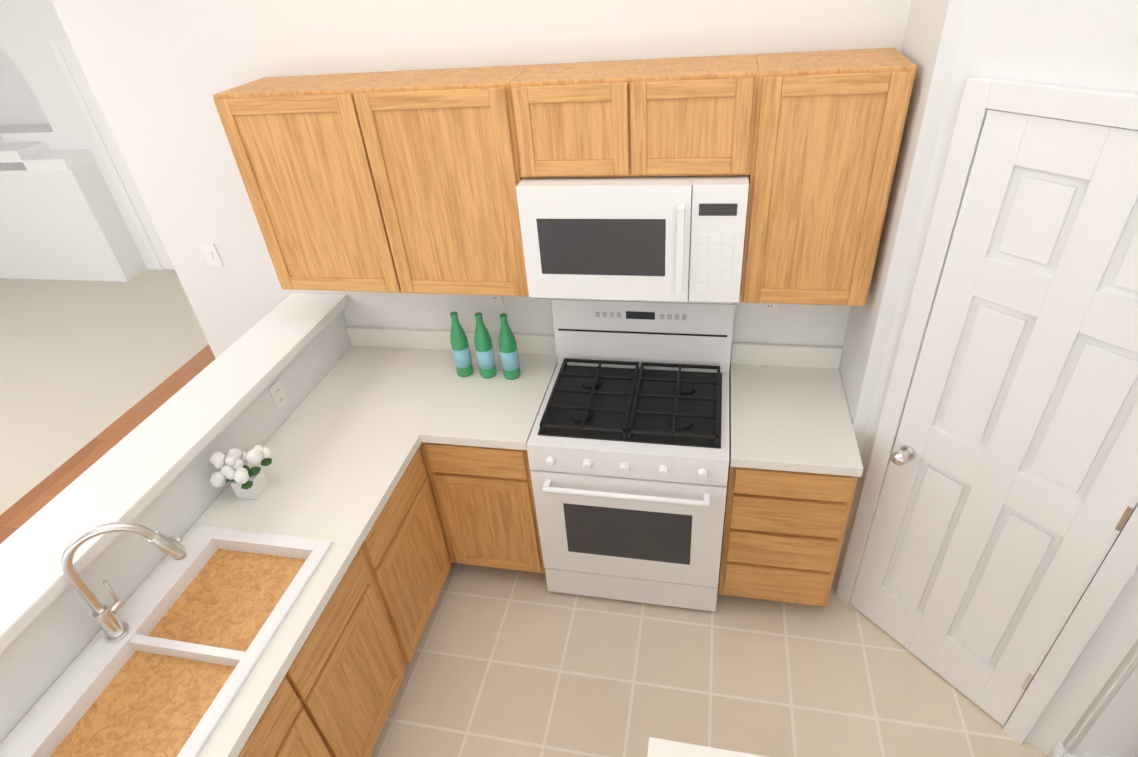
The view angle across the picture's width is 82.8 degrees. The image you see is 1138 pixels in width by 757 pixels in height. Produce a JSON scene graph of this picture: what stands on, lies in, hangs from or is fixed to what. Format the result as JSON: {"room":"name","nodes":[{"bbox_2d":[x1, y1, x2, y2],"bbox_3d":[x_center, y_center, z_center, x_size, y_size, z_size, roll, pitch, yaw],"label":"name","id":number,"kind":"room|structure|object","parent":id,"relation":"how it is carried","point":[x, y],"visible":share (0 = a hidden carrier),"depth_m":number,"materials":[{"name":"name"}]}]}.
{"room":"kitchen","nodes":[
{"label":"kitchen","id":0,"kind":"room"},
{"bbox_2d":[0,0,174,281],"bbox_3d":[-1.401,-2.594,4.911,10.100,3.909,0.750,3,35,12],"label":"wall","id":1,"kind":"structure","parent":0,"point":[65,214],"depth_m":6.02,"materials":[{"name":"white paint"}]},
{"bbox_2d":[47,38,173,270],"bbox_3d":[-3.864,-1.941,5.881,0.800,2.100,0.020,3,35,12],"label":"door frame","id":2,"kind":"structure","parent":1,"relation":"in","point":[76,78],"depth_m":5.85,"materials":[{"name":"white wood"}]},
{"bbox_2d":[0,344,215,543],"bbox_3d":[-3.259,1.931,2.054,3.420,0.001,10.300,3,35,12],"label":"floor","id":3,"kind":"structure","parent":0,"point":[19,513],"depth_m":4.17,"materials":[{"name":"laminate"}]},
{"bbox_2d":[0,269,208,514],"bbox_3d":[-5.124,1.808,2.523,7.270,0.049,10.450,3,35,12],"label":"floor carpet","id":4,"kind":"object","parent":3,"relation":"on","point":[83,364],"depth_m":5.17,"materials":[{"name":"beige carpet"}]},
{"bbox_2d":[0,293,350,743],"bbox_3d":[-1.427,0.903,2.256,0.290,1.190,2.879,3,35,12],"label":"wall","id":5,"kind":"structure","parent":0,"point":[155,470],"depth_m":2.09,"materials":[{"name":"white paint"}]},
{"bbox_2d":[268,379,287,411],"bbox_3d":[-1.195,0.069,2.656,0.008,0.116,0.072,3,35,12],"label":"outlet","id":6,"kind":"object","parent":5,"relation":"attached to","point":[278,395],"visible":1,"depth_m":2.65,"materials":[{"name":"white plastic"}]},
{"bbox_2d":[51,0,910,375],"bbox_3d":[0.589,-0.948,2.628,5.100,3.508,0.620,3,35,12],"label":"wall","id":7,"kind":"structure","parent":0,"point":[159,74],"depth_m":2.50,"materials":[{"name":"white paint"}]},
{"bbox_2d":[200,243,222,265],"bbox_3d":[-1.694,-0.585,3.058,0.072,0.116,0.010,3,35,12],"label":"switch","id":8,"kind":"object","parent":7,"relation":"attached to","point":[211,254],"visible":1,"depth_m":3.05,"materials":[{"name":"white plastic"}]},
{"bbox_2d":[213,71,416,292],"bbox_3d":[-0.901,-0.752,2.539,0.604,0.762,0.332,3,35,12],"label":"upper cabinet","id":9,"kind":"object","parent":7,"relation":"attached to","point":[306,149],"depth_m":2.37,"materials":[{"name":"brown wood"}]},
{"bbox_2d":[369,65,528,295],"bbox_3d":[-0.427,-0.726,2.440,0.602,0.762,0.332,3,35,12],"label":"upper cabinet","id":10,"kind":"object","parent":7,"relation":"attached to","point":[399,181],"depth_m":2.26,"materials":[{"name":"brown wood"}]},
{"bbox_2d":[487,295,503,304],"bbox_3d":[-0.333,-0.380,2.868,0.072,0.116,0.008,3,35,12],"label":"outlet","id":11,"kind":"object","parent":7,"relation":"attached to","point":[494,300],"visible":0.4,"depth_m":2.88,"materials":[{"name":"white plastic"}]},
{"bbox_2d":[509,59,656,179],"bbox_3d":[0.063,-0.886,2.204,0.436,0.304,0.332,3,35,12],"label":"upper cabinet","id":12,"kind":"object","parent":7,"relation":"attached to","point":[581,119],"depth_m":2.07,"materials":[{"name":"brown wood"}]},
{"bbox_2d":[516,175,748,303],"bbox_3d":[0.240,-0.545,2.339,0.754,0.426,0.432,3,35,12],"label":"microwave","id":13,"kind":"object","parent":12,"relation":"attached to","point":[677,239],"visible":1,"depth_m":2.18,"materials":[{"name":"white metal"}]},
{"bbox_2d":[346,326,842,369],"bbox_3d":[0.031,-0.148,2.934,2.266,0.100,0.021,3,35,12],"label":"backsplash","id":14,"kind":"structure","parent":7,"relation":"attached to","point":[748,354],"depth_m":2.96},
{"bbox_2d":[649,54,764,183],"bbox_3d":[0.384,-0.868,2.137,0.436,0.304,0.332,3,35,12],"label":"upper cabinet","id":15,"kind":"object","parent":7,"relation":"attached to","point":[705,112],"depth_m":1.99,"materials":[{"name":"brown wood"}]},
{"bbox_2d":[760,303,778,313],"bbox_3d":[0.820,-0.317,2.627,0.072,0.116,0.008,3,35,12],"label":"outlet","id":16,"kind":"object","parent":7,"relation":"attached to","point":[773,308],"visible":0.52,"depth_m":2.64,"materials":[{"name":"white plastic"}]},
{"bbox_2d":[739,48,916,305],"bbox_3d":[0.822,-0.657,2.179,0.426,0.762,0.332,3,35,12],"label":"upper cabinet","id":17,"kind":"object","parent":7,"relation":"attached to","point":[833,122],"depth_m":2.01,"materials":[{"name":"brown wood"}]},
{"bbox_2d":[370,563,1046,756],"bbox_3d":[0.334,2.725,0.488,4.330,0.050,8.320,3,35,12],"label":"floor","id":18,"kind":"structure","parent":0,"point":[508,663],"depth_m":2.60,"materials":[{"name":"beige tile"}]},
{"bbox_2d":[44,622,359,756],"bbox_3d":[-1.100,1.275,1.954,0.607,0.875,0.534,3,35,12],"label":"base cabinet","id":19,"kind":"object","parent":18,"relation":"on","point":[152,701],"depth_m":1.81,"materials":[{"name":"brown wood"}]},
{"bbox_2d":[0,346,455,756],"bbox_3d":[-1.039,0.636,2.053,0.618,0.052,2.744,3,35,12],"label":"countertop","id":20,"kind":"structure","parent":19,"relation":"on","point":[337,459],"depth_m":2.21,"materials":[{"name":"white stone"}]},
{"bbox_2d":[169,537,185,559],"bbox_3d":[-1.262,0.545,2.085,0.056,0.091,0.032,3,35,12],"label":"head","id":21,"kind":"object","parent":20,"relation":"on","point":[177,540],"visible":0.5,"depth_m":2.06,"materials":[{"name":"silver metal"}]},
{"bbox_2d":[210,445,271,499],"bbox_3d":[-1.167,0.337,2.307,0.177,0.190,0.176,3,35,12],"label":"flower vase","id":22,"kind":"object","parent":20,"relation":"on","point":[246,482],"visible":1,"depth_m":2.27,"materials":[{"name":"white"}]},
{"bbox_2d":[156,538,411,756],"bbox_3d":[-1.020,1.045,2.277,0.607,0.875,0.528,3,35,12],"label":"base cabinet","id":23,"kind":"object","parent":18,"relation":"on","point":[356,643],"depth_m":2.13,"materials":[{"name":"brown wood"}]},
{"bbox_2d":[364,454,447,657],"bbox_3d":[-0.918,0.751,2.689,0.607,0.875,0.504,3,35,12],"label":"base cabinet","id":24,"kind":"object","parent":18,"relation":"on","point":[404,546],"depth_m":2.57,"materials":[{"name":"brown wood"}]},
{"bbox_2d":[440,442,544,573],"bbox_3d":[-0.295,0.441,3.055,0.467,0.875,0.628,3,35,12],"label":"base cabinet","id":25,"kind":"object","parent":18,"relation":"on","point":[491,487],"depth_m":2.75,"materials":[{"name":"brown wood"}]},
{"bbox_2d":[420,350,556,449],"bbox_3d":[-0.315,0.070,2.788,0.437,0.040,0.639,3,35,12],"label":"countertop","id":26,"kind":"structure","parent":25,"relation":"on","point":[497,410],"depth_m":2.69,"materials":[{"name":"white stone"}]},
{"bbox_2d":[450,312,472,376],"bbox_3d":[-0.478,-0.151,2.823,0.077,0.305,0.077,3,35,12],"label":"bottle","id":27,"kind":"object","parent":26,"relation":"on","point":[461,352],"visible":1,"depth_m":2.80,"materials":[{"name":"green glass"}]},
{"bbox_2d":[474,312,496,378],"bbox_3d":[-0.371,-0.145,2.800,0.077,0.305,0.077,3,35,12],"label":"bottle","id":28,"kind":"object","parent":26,"relation":"on","point":[484,350],"visible":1,"depth_m":2.78,"materials":[{"name":"green glass"}]},
{"bbox_2d":[499,313,519,379],"bbox_3d":[-0.263,-0.139,2.778,0.077,0.305,0.077,3,35,12],"label":"bottle","id":29,"kind":"object","parent":26,"relation":"on","point":[508,350],"visible":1,"depth_m":2.76,"materials":[{"name":"green glass"}]},
{"bbox_2d":[526,299,734,611],"bbox_3d":[0.284,0.351,2.784,0.754,1.245,0.692,3,35,12],"label":"range","id":30,"kind":"object","parent":18,"relation":"on","point":[627,444],"visible":1,"depth_m":2.63,"materials":[{"name":"white metal"}]},
{"bbox_2d":[647,737,766,756],"bbox_3d":[0.517,1.566,1.289,0.817,0.915,1.090,3,35,12],"label":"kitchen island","id":31,"kind":"object","parent":18,"relation":"on","point":[657,747],"visible":1,"depth_m":1.51,"materials":[{"name":"white wood"}]},
{"bbox_2d":[717,375,861,606],"bbox_3d":[0.900,0.506,2.806,0.445,0.875,0.628,3,35,12],"label":"base cabinet","id":32,"kind":"object","parent":18,"relation":"on","point":[784,530],"depth_m":2.50,"materials":[{"name":"brown wood"}]},
{"bbox_2d":[729,362,862,473],"bbox_3d":[0.865,0.134,2.542,0.445,0.040,0.639,3,35,12],"label":"countertop","id":33,"kind":"structure","parent":32,"relation":"on","point":[782,417],"depth_m":2.47,"materials":[{"name":"white stone"}]},
{"bbox_2d":[832,0,1137,756],"bbox_3d":[1.950,-0.326,1.668,1.980,3.377,1.084,3,35,12],"label":"wall","id":34,"kind":"structure","parent":0,"point":[949,48],"depth_m":1.89,"materials":[{"name":"white paint"}]},
{"bbox_2d":[836,76,1137,743],"bbox_3d":[1.340,0.263,1.999,0.582,2.125,0.582,3,35,12],"label":"pantry door","id":35,"kind":"structure","parent":34,"relation":"in","point":[990,565],"depth_m":1.89,"materials":[{"name":"white wood"}]},
{"bbox_2d":[1047,740,1109,756],"bbox_3d":[1.837,1.305,2.204,0.324,0.110,0.060,3,35,12],"label":"baseboard","id":36,"kind":"structure","parent":34,"relation":"attached to","point":[1058,750],"depth_m":2.19,"materials":[{"name":"white wood"}]}
]}

